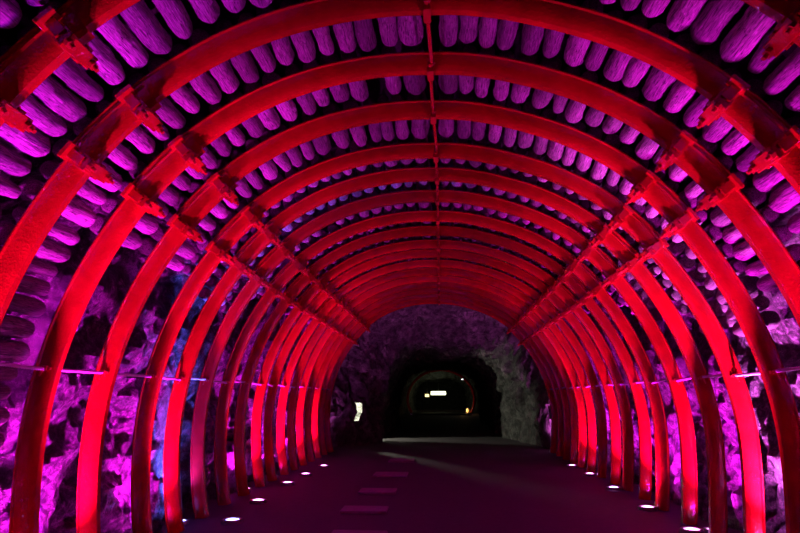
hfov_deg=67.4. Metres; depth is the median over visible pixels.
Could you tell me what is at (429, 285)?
steel arch
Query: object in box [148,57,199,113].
pole
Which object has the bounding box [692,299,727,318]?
pole
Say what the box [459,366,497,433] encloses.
wall
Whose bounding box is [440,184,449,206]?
pole
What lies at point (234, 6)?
pole
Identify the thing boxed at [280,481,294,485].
uplight
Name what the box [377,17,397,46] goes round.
pole
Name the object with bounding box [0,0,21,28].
pole
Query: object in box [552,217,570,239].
pole
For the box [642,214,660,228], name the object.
pole
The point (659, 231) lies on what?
pole
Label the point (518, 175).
pole
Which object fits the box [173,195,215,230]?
pole
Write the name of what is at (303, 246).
pole
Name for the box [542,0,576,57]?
pole
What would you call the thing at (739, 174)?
pole
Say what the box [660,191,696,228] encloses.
pole
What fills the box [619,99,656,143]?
pole
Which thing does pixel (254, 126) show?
pole
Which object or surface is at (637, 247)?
pole
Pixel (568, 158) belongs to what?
pole
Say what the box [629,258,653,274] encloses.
pole
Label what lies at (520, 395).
wall
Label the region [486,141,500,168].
pole
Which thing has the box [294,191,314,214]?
pole
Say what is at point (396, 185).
pole
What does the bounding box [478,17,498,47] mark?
pole
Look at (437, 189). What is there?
strut
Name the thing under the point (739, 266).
pole
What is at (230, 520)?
uplight
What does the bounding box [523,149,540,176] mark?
pole
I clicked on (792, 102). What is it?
pole
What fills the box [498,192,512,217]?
pole
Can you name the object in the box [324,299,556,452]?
steel arch
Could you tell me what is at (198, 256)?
pole
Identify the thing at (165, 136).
pole
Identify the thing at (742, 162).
pole
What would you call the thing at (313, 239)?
pole
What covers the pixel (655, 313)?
pole
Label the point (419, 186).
pole
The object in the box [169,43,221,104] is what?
pole
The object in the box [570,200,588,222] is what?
pole
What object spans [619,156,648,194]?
pole
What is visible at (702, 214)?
pole
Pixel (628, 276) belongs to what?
pole
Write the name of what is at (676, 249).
pole
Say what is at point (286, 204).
pole
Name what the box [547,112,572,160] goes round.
pole
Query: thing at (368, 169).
pole
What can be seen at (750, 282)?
pole
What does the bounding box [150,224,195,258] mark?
pole
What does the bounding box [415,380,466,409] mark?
wall
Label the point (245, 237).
pole
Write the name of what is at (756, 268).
pole
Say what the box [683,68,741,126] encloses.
pole
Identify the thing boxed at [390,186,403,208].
pole
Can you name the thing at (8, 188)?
pole
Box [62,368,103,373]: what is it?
bar
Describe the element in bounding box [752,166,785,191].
pole
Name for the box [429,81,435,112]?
strut
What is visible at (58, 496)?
wall
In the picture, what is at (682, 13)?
pole
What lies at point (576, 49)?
pole
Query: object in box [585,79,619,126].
pole
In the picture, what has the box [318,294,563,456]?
steel arch
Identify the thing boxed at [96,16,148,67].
pole
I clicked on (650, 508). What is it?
uplight
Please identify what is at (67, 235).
pole
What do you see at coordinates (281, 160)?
pole
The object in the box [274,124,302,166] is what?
pole
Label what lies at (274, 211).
pole
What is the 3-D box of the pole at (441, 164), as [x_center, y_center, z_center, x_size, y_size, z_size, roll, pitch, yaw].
[0.492,-1.030,6.615,0.121,0.127,0.593,-1,-12,4]
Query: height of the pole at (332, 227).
0.155 m
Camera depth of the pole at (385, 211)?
7.83 m
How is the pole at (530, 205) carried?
on the steel arch at (596, 256)
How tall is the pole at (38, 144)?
0.162 m
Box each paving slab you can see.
[331,530,387,532]
[339,506,388,513]
[358,488,396,494]
[372,472,408,476]
[388,458,414,462]
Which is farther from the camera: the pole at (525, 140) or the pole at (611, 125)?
the pole at (525, 140)
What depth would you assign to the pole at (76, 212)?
3.79 m
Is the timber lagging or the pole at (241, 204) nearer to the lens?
the pole at (241, 204)
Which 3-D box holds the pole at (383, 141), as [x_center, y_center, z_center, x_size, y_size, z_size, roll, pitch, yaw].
[-0.111,-1.159,6.021,0.164,0.173,0.544,-1,-12,3]
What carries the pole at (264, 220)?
on the steel arch at (613, 241)
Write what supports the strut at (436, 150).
attached to the steel arch at (624, 216)
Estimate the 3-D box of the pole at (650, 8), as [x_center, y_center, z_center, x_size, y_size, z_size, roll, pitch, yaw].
[1.373,-1.476,3.046,0.131,0.140,0.608,-1,-12,5]
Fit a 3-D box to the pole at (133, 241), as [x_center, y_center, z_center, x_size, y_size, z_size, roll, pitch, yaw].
[-2.092,-0.243,4.427,0.147,0.152,0.602,0,-12,2]
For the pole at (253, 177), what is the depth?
5.35 m
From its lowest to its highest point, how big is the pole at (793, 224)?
0.136 m
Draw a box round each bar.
[0,362,43,370]
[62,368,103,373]
[117,373,151,377]
[163,377,180,380]
[191,377,205,380]
[652,379,666,383]
[676,377,690,381]
[702,374,721,377]
[735,372,760,376]
[776,366,799,372]
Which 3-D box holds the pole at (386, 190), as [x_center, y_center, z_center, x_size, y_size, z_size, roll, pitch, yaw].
[-0.165,-0.822,7.400,0.117,0.116,0.712,0,-12,2]
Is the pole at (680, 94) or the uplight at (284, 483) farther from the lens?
the uplight at (284, 483)
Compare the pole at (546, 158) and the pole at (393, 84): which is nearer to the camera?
the pole at (393, 84)
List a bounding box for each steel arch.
[0,0,799,133]
[0,0,799,324]
[9,51,799,532]
[76,100,799,532]
[131,142,765,532]
[163,167,727,532]
[190,190,697,525]
[214,210,669,510]
[234,226,651,499]
[251,239,633,491]
[263,249,620,484]
[276,260,606,477]
[287,268,595,472]
[296,275,586,467]
[304,282,577,463]
[312,289,570,459]
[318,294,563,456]
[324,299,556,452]
[406,370,475,412]
[408,370,473,412]
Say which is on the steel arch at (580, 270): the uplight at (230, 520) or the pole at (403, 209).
the pole at (403, 209)
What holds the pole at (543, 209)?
on the steel arch at (596, 256)
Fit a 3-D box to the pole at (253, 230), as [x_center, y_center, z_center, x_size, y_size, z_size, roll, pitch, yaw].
[-1.520,-0.331,6.612,0.116,0.122,0.609,0,-12,2]
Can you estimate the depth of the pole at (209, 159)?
4.62 m
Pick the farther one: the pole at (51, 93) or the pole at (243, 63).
the pole at (243, 63)
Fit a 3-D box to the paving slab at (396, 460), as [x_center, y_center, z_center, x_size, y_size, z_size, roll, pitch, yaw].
[0.041,3.901,12.072,0.500,0.028,0.600,-1,-12,4]
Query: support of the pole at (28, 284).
attached to the steel arch at (730, 98)
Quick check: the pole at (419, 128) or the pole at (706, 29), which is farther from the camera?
the pole at (419, 128)
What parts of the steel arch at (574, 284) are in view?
leg, leg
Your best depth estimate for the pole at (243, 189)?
5.33 m
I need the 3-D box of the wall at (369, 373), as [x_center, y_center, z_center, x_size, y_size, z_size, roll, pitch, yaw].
[-0.599,3.423,18.212,1.563,3.652,7.218,-3,-13,14]
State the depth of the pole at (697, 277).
5.30 m
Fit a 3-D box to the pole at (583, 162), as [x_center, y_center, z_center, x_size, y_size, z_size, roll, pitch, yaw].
[1.599,-0.988,5.107,0.142,0.154,0.735,-2,-12,9]
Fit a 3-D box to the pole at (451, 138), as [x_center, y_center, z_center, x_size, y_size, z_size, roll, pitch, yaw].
[0.457,-1.175,5.982,0.148,0.146,0.528,0,-12,2]
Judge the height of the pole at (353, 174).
0.145 m
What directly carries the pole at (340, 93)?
on the steel arch at (722, 187)
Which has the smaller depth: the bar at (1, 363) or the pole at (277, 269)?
the bar at (1, 363)
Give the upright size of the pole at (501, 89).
0.126 m
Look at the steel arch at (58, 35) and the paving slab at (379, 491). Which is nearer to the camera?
the steel arch at (58, 35)
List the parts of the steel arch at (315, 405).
leg, leg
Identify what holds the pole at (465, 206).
on the steel arch at (596, 256)
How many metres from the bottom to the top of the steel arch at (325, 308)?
3.630 m
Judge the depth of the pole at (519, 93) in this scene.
4.55 m
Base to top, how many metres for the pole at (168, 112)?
0.144 m
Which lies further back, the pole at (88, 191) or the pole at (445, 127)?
the pole at (445, 127)
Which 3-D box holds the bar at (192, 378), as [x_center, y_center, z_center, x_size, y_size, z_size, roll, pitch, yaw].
[-2.170,1.194,6.381,0.025,0.027,0.561,0,-12,1]
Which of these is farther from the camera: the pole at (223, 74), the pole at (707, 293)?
the pole at (707, 293)
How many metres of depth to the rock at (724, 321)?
5.21 m
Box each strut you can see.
[425,21,434,66]
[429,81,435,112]
[432,124,438,153]
[435,163,438,177]
[435,185,439,198]
[436,205,439,218]
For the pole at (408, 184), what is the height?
0.132 m
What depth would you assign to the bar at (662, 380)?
6.82 m
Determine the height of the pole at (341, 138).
0.167 m
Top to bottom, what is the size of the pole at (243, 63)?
0.139 m
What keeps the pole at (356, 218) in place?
on the steel arch at (580, 270)
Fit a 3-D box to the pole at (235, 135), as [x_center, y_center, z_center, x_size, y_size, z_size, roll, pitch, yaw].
[-1.304,-1.067,4.550,0.124,0.117,0.590,0,-12,2]
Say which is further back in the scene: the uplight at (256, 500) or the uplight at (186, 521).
the uplight at (256, 500)
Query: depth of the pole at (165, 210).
4.57 m
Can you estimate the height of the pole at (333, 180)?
0.149 m
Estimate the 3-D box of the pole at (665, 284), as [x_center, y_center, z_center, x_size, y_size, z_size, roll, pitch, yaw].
[2.670,0.209,6.199,0.131,0.145,0.613,-1,-12,6]
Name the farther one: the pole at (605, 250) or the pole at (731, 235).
the pole at (605, 250)
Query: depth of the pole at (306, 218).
7.06 m
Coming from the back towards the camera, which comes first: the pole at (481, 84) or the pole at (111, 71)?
the pole at (481, 84)
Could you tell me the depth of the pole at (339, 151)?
5.77 m
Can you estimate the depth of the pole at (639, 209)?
5.45 m
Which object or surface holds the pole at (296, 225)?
on the steel arch at (596, 256)
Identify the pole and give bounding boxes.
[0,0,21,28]
[0,45,86,121]
[0,123,50,156]
[0,143,31,177]
[0,176,21,198]
[0,222,70,262]
[0,246,57,276]
[0,315,34,338]
[0,339,29,362]
[0,366,17,380]
[0,385,10,399]
[0,407,9,423]
[0,432,4,447]
[7,293,45,316]
[12,207,79,245]
[16,275,50,295]
[17,27,103,101]
[18,178,96,227]
[20,95,66,136]
[23,0,48,6]
[38,1,124,84]
[40,160,106,204]
[52,138,122,191]
[73,117,136,170]
[89,213,142,249]
[95,100,154,153]
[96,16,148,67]
[101,196,158,234]
[112,87,168,140]
[119,180,168,217]
[120,0,171,53]
[129,73,185,128]
[129,164,179,205]
[138,238,184,270]
[146,151,190,190]
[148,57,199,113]
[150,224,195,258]
[152,0,192,38]
[163,139,203,178]
[163,211,206,243]
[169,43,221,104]
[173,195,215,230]
[176,126,217,168]
[182,264,209,281]
[188,0,219,23]
[188,29,239,93]
[188,181,227,218]
[191,114,231,156]
[191,253,217,272]
[197,237,224,262]
[198,287,226,305]
[202,170,238,208]
[205,276,232,295]
[208,103,244,145]
[208,223,238,248]
[213,268,236,285]
[215,20,258,82]
[216,158,251,197]
[219,302,241,317]
[220,262,243,275]
[221,0,245,12]
[221,209,249,233]
[226,90,263,137]
[226,292,247,307]
[230,243,254,264]
[231,149,262,189]
[233,279,256,298]
[236,201,246,211]
[238,12,275,72]
[240,234,264,256]
[243,81,279,129]
[245,138,277,179]
[246,193,268,217]
[249,0,272,7]
[250,227,271,246]
[250,257,272,277]
[256,5,293,65]
[257,183,280,207]
[257,287,265,295]
[260,130,290,171]
[261,217,279,236]
[262,72,297,120]
[262,247,281,266]
[269,173,293,201]
[270,207,292,231]
[272,267,280,276]
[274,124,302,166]
[280,0,315,62]
[281,231,300,251]
[283,200,302,222]
[285,64,316,114]
[285,167,305,192]
[288,119,314,159]
[292,221,309,242]
[293,250,308,262]
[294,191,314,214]
[298,159,317,186]
[301,110,331,154]
[301,243,316,258]
[302,214,320,236]
[303,60,329,106]
[304,0,334,55]
[307,186,325,209]
[308,236,324,255]
[311,155,330,181]
[318,230,332,247]
[319,181,336,204]
[320,52,348,102]
[323,102,349,148]
[323,152,341,178]
[327,202,344,224]
[328,224,342,243]
[331,176,348,200]
[333,22,356,52]
[335,147,351,174]
[339,197,354,219]
[341,50,368,101]
[341,221,353,237]
[343,99,366,146]
[344,170,362,196]
[349,140,366,170]
[350,214,363,234]
[353,191,369,217]
[354,19,376,51]
[356,165,373,192]
[362,98,381,141]
[362,214,374,231]
[367,139,382,166]
[367,189,381,213]
[372,212,384,228]
[373,166,386,189]
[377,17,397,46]
[377,95,394,140]
[380,136,397,166]
[380,187,391,210]
[382,45,400,94]
[383,208,393,226]
[386,161,401,188]
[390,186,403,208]
[391,94,409,139]
[393,205,405,223]
[397,16,422,45]
[397,136,412,164]
[401,41,425,94]
[402,162,413,186]
[402,184,414,206]
[407,90,429,138]
[412,134,427,163]
[414,159,429,184]
[416,182,430,207]
[418,203,431,223]
[438,15,457,46]
[438,40,458,93]
[438,91,454,136]
[439,134,453,162]
[439,161,449,185]
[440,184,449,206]
[452,159,464,186]
[453,185,462,207]
[456,137,467,163]
[457,92,473,138]
[458,44,477,93]
[459,15,478,43]
[463,187,472,209]
[464,161,480,187]
[469,135,486,167]
[472,96,487,140]
[473,186,486,210]
[475,46,494,97]
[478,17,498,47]
[482,165,495,190]
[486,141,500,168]
[486,188,500,214]
[488,99,505,143]
[493,50,513,100]
[494,169,508,194]
[497,19,518,49]
[498,145,513,169]
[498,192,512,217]
[504,102,520,146]
[506,172,522,197]
[508,195,525,221]
[510,53,538,102]
[511,147,526,172]
[517,101,540,148]
[519,175,537,201]
[521,24,544,55]
[522,202,537,224]
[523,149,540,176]
[531,181,550,206]
[532,55,561,108]
[533,109,555,154]
[533,205,549,228]
[537,154,558,181]
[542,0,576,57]
[544,210,558,232]
[545,186,564,210]
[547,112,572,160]
[552,164,571,189]
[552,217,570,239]
[553,66,579,112]
[557,192,576,218]
[561,122,585,165]
[563,222,582,245]
[564,0,602,66]
[564,70,597,122]
[564,167,586,193]
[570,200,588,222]
[572,231,593,253]
[576,127,602,170]
[576,173,602,199]
[581,209,602,231]
[585,10,622,70]
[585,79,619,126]
[590,134,620,179]
[590,182,617,209]
[594,247,615,267]
[599,0,615,3]
[601,259,620,277]
[602,87,639,133]
[602,192,628,219]
[603,14,647,81]
[606,145,632,185]
[611,272,633,289]
[615,227,623,234]
[618,280,641,297]
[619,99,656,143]
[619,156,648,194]
[619,202,644,229]
[620,0,640,10]
[620,244,642,264]
[622,23,668,86]
[623,234,634,245]
[624,289,648,306]
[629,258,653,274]
[631,299,654,314]
[635,111,678,159]
[635,165,665,205]
[639,308,662,324]
[640,227,670,249]
[642,0,670,17]
[642,33,698,100]
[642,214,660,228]
[644,179,678,217]
[646,277,671,293]
[648,265,660,276]
[653,123,696,164]
[654,241,685,264]
[655,288,680,306]
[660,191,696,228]
[661,257,695,279]
[661,304,689,320]
[663,49,721,112]
[666,0,707,31]
[669,135,717,181]
[671,210,706,242]
[672,268,705,290]
[681,285,715,304]
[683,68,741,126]
[684,155,732,198]
[685,223,723,258]
[690,0,744,44]
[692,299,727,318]
[697,170,745,204]
[697,241,735,272]
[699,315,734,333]
[702,79,765,142]
[704,259,746,289]
[710,186,765,226]
[716,275,758,304]
[720,6,775,62]
[721,100,782,154]
[722,205,778,243]
[726,295,769,319]
[732,311,780,336]
[733,225,792,260]
[736,117,799,171]
[745,244,799,275]
[748,26,786,73]
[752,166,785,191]
[757,260,799,291]
[763,46,799,94]
[769,181,799,212]
[785,84,799,110]
[787,212,799,233]
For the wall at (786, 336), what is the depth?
5.91 m
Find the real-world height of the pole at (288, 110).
0.148 m
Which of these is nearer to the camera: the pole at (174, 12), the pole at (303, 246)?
the pole at (174, 12)
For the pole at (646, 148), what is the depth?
4.36 m
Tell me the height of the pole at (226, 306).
0.129 m
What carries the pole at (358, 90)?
attached to the steel arch at (722, 187)
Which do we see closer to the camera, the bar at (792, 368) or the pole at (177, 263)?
the bar at (792, 368)
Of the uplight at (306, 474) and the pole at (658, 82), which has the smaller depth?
the pole at (658, 82)
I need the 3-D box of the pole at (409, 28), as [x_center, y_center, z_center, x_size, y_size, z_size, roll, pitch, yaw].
[0.059,-1.655,3.889,0.184,0.185,0.589,-1,-12,3]
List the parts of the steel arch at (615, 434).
leg, leg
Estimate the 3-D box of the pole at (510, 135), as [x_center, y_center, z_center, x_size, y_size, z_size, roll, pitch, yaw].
[0.974,-1.222,5.220,0.117,0.120,0.757,-1,-12,6]
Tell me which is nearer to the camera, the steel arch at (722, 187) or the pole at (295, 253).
the steel arch at (722, 187)
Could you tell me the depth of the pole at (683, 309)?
5.86 m
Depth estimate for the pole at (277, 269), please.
7.76 m
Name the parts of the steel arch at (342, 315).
leg, leg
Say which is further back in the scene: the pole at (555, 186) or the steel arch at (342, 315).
the steel arch at (342, 315)
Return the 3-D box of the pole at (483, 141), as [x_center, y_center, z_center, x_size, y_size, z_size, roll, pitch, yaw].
[0.766,-1.150,5.955,0.147,0.167,0.546,0,-12,2]
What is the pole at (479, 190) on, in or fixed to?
on the steel arch at (596, 256)
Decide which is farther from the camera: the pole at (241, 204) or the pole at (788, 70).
the pole at (241, 204)
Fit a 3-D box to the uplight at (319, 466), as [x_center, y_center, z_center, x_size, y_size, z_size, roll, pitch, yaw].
[-1.396,3.658,10.992,0.216,0.043,0.216,-1,-12,4]
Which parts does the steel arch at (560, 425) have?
leg, leg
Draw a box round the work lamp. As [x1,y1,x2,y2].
[430,391,446,394]
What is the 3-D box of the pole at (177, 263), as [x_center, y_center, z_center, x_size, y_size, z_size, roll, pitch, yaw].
[-2.045,-0.089,5.174,0.140,0.154,0.762,0,-12,1]
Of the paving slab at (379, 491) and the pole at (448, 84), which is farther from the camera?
the paving slab at (379, 491)
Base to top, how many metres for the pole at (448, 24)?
0.132 m
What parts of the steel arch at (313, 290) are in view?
leg, leg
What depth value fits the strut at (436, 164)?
6.05 m
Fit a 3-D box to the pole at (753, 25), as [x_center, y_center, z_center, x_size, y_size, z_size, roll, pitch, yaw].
[1.772,-1.223,2.954,0.164,0.160,0.614,0,-12,4]
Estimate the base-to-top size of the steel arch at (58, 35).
3.629 m
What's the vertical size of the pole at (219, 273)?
0.120 m
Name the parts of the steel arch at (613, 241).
leg, leg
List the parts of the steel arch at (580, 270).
leg, leg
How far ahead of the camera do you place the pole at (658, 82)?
3.72 m
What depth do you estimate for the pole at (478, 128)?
5.34 m
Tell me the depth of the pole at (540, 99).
4.46 m
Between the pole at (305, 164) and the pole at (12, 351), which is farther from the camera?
the pole at (305, 164)
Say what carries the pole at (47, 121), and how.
attached to the steel arch at (58, 35)
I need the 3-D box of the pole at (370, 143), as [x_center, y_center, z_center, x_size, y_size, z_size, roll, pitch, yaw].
[-0.252,-1.132,6.022,0.135,0.136,0.525,-1,-12,4]
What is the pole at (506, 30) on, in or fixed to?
on the steel arch at (730, 98)
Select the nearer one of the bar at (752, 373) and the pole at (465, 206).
the bar at (752, 373)
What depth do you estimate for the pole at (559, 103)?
4.47 m
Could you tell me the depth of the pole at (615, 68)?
3.78 m
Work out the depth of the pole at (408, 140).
5.78 m
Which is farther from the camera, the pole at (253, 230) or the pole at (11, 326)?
the pole at (253, 230)
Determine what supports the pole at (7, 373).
attached to the steel arch at (730, 98)
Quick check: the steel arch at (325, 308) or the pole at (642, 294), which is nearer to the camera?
the pole at (642, 294)
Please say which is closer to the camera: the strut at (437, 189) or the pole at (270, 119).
the pole at (270, 119)
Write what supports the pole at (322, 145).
on the steel arch at (681, 219)
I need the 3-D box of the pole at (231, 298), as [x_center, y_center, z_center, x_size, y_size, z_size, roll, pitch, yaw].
[-1.968,0.414,7.245,0.120,0.128,0.703,0,-12,-2]
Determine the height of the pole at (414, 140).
0.186 m
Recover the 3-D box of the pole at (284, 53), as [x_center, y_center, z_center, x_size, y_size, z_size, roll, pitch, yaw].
[-0.795,-1.489,3.891,0.135,0.125,0.583,-1,-12,4]
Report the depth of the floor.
7.95 m
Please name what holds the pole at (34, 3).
on the steel arch
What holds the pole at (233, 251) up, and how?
attached to the steel arch at (613, 241)
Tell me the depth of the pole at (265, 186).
5.75 m
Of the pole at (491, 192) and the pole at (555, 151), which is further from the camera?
the pole at (491, 192)
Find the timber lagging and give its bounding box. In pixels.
[284,204,624,333]
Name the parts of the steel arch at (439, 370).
leg, leg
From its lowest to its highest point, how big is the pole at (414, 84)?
0.184 m
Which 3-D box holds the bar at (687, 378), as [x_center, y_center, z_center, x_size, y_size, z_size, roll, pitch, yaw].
[2.887,1.133,6.049,0.025,0.048,0.561,-1,-12,6]
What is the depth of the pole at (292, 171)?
5.76 m
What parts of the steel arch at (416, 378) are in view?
leg, leg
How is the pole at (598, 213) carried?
attached to the steel arch at (613, 241)
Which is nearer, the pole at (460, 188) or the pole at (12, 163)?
the pole at (12, 163)
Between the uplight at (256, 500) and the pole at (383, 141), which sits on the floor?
the uplight at (256, 500)
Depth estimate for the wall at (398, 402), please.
28.89 m
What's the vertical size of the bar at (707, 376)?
0.025 m
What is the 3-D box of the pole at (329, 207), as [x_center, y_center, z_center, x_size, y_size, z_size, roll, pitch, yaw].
[-0.778,-0.654,7.404,0.147,0.156,0.714,0,-12,2]
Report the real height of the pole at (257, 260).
0.164 m
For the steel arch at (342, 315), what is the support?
on the floor
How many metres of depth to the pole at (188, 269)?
5.62 m
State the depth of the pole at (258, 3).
3.48 m
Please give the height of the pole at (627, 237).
0.141 m
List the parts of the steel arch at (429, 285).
leg, leg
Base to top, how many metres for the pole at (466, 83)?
0.128 m
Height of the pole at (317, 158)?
0.126 m
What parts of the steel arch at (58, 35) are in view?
leg, leg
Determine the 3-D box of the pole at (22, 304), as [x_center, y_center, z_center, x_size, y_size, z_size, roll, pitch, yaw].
[-2.386,0.212,3.649,0.124,0.126,0.607,-1,-12,5]
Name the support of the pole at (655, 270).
attached to the steel arch at (613, 241)
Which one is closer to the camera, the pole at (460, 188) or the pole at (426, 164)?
the pole at (426, 164)
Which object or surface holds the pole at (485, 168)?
on the steel arch at (613, 241)
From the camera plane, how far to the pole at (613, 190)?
5.52 m
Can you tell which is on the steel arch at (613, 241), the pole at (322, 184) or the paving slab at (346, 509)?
the pole at (322, 184)
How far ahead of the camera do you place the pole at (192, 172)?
4.62 m
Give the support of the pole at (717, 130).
attached to the steel arch at (730, 98)
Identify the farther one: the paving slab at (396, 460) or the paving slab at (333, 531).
the paving slab at (396, 460)
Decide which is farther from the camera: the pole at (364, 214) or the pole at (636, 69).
the pole at (364, 214)
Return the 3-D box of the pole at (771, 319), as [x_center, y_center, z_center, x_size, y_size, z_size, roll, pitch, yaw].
[2.789,0.462,4.725,0.145,0.146,0.772,-3,-13,12]
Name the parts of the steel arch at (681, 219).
leg, leg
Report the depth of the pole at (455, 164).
6.34 m
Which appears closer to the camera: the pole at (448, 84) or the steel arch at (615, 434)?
the pole at (448, 84)
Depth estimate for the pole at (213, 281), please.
6.25 m
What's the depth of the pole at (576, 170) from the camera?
5.57 m
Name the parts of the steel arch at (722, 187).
leg, leg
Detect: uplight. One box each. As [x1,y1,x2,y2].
[183,519,188,524]
[221,517,242,524]
[249,498,266,503]
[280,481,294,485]
[299,472,311,476]
[318,465,329,467]
[566,464,577,467]
[583,472,596,475]
[606,486,621,490]
[638,505,657,511]
[680,526,704,532]
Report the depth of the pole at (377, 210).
7.51 m
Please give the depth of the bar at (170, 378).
5.77 m
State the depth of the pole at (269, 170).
5.36 m
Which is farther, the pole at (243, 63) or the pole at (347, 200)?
the pole at (347, 200)
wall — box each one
[0,93,324,532]
[324,318,407,446]
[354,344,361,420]
[389,368,422,430]
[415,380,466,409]
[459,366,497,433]
[476,325,550,448]
[555,111,799,532]
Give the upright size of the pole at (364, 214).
0.165 m
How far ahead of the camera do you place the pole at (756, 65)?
3.08 m
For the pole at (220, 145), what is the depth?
4.60 m
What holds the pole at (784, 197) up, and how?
attached to the steel arch at (730, 98)
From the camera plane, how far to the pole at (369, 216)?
7.83 m
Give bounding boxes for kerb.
[411,414,470,414]
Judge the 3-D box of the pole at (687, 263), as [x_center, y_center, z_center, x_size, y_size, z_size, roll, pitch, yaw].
[2.583,0.013,5.568,0.132,0.139,0.530,0,-12,2]
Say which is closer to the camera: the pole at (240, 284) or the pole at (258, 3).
the pole at (258, 3)
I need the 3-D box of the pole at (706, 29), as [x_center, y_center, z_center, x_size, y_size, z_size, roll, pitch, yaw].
[1.639,-1.338,3.005,0.162,0.177,0.628,-1,-12,4]
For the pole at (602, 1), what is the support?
on the steel arch at (58, 35)
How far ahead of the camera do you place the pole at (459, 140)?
5.72 m
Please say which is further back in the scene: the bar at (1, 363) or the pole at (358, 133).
the pole at (358, 133)
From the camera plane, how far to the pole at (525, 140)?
5.26 m
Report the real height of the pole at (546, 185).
0.147 m
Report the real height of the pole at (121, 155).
0.146 m
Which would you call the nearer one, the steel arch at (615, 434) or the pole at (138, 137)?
the pole at (138, 137)
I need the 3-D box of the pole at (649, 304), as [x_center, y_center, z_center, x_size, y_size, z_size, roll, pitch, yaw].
[2.784,0.470,6.906,0.114,0.117,0.692,-1,-12,5]
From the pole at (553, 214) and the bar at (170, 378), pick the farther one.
the pole at (553, 214)
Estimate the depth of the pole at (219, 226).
5.68 m
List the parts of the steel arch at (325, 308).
leg, leg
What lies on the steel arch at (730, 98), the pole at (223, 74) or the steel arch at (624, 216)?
the pole at (223, 74)
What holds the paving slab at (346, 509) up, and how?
on the floor
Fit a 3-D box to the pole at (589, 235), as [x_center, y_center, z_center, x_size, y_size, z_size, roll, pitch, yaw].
[2.166,-0.293,7.117,0.128,0.136,0.721,-1,-12,4]
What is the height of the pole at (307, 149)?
0.118 m
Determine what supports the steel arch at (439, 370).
on the floor
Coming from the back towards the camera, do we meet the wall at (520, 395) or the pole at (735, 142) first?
the wall at (520, 395)
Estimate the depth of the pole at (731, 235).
4.20 m
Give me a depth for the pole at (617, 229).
6.05 m
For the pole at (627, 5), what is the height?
0.125 m
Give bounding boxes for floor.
[157,410,740,532]
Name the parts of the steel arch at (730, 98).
leg, leg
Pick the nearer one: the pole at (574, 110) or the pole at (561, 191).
the pole at (574, 110)
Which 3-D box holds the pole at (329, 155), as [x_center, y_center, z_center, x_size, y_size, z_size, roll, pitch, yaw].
[-0.679,-1.009,6.025,0.121,0.138,0.555,-1,-12,3]
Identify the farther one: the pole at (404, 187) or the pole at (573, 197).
the pole at (404, 187)
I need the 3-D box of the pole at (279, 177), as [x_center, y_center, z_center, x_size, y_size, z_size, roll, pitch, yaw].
[-1.191,-0.794,6.017,0.155,0.155,0.543,-1,-12,2]
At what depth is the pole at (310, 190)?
6.38 m
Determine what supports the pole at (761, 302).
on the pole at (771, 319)
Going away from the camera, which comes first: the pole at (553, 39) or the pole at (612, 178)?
the pole at (553, 39)
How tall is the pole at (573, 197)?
0.144 m
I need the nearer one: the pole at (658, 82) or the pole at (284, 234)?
the pole at (658, 82)
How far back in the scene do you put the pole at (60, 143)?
3.90 m
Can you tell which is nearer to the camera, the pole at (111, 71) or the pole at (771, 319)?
the pole at (111, 71)
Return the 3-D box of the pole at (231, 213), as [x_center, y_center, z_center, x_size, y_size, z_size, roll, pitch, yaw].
[-1.622,-0.426,5.954,0.152,0.150,0.530,-1,-12,6]
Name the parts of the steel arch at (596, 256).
leg, leg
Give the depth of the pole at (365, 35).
4.00 m
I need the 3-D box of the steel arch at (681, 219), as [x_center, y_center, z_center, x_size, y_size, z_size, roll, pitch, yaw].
[0.210,0.443,4.535,5.153,3.629,0.288,-1,-12,4]
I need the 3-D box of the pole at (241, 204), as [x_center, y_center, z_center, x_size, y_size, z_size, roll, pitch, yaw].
[-1.503,-0.523,5.969,0.123,0.124,0.518,-1,-12,4]
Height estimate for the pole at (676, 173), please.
0.164 m
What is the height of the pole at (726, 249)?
0.146 m
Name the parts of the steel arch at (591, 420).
leg, leg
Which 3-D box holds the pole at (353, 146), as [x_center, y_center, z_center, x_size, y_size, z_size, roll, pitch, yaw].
[-0.408,-1.108,6.025,0.149,0.152,0.538,-1,-12,4]
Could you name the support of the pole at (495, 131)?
on the steel arch at (681, 219)
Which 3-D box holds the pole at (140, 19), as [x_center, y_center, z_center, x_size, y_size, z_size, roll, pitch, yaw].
[-1.415,-1.359,3.215,0.150,0.165,0.631,-1,-12,3]
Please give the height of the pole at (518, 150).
0.134 m
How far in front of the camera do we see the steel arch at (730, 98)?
3.42 m
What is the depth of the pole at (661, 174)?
4.68 m
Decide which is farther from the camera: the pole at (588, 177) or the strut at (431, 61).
the pole at (588, 177)
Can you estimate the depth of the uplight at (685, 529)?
5.66 m
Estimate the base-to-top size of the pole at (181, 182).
0.128 m
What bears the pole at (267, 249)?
attached to the steel arch at (596, 256)
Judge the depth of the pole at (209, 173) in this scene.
5.34 m
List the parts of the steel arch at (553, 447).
leg, leg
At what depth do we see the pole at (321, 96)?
4.63 m
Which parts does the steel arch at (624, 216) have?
leg, leg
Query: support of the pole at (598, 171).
on the steel arch at (681, 219)
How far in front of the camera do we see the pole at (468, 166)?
6.35 m
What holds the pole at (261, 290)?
attached to the steel arch at (580, 270)
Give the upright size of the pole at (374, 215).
0.143 m
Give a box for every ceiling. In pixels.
[0,0,799,301]
[381,304,503,382]
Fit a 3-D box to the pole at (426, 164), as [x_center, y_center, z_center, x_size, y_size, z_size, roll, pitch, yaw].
[0.245,-1.051,6.640,0.179,0.183,0.597,-1,-12,3]
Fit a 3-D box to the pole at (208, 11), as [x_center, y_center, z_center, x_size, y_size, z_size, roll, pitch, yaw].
[-1.122,-1.536,3.222,0.153,0.154,0.626,-1,-12,4]
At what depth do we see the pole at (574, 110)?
4.47 m
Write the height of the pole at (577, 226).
0.176 m
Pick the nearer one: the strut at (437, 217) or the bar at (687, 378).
the bar at (687, 378)

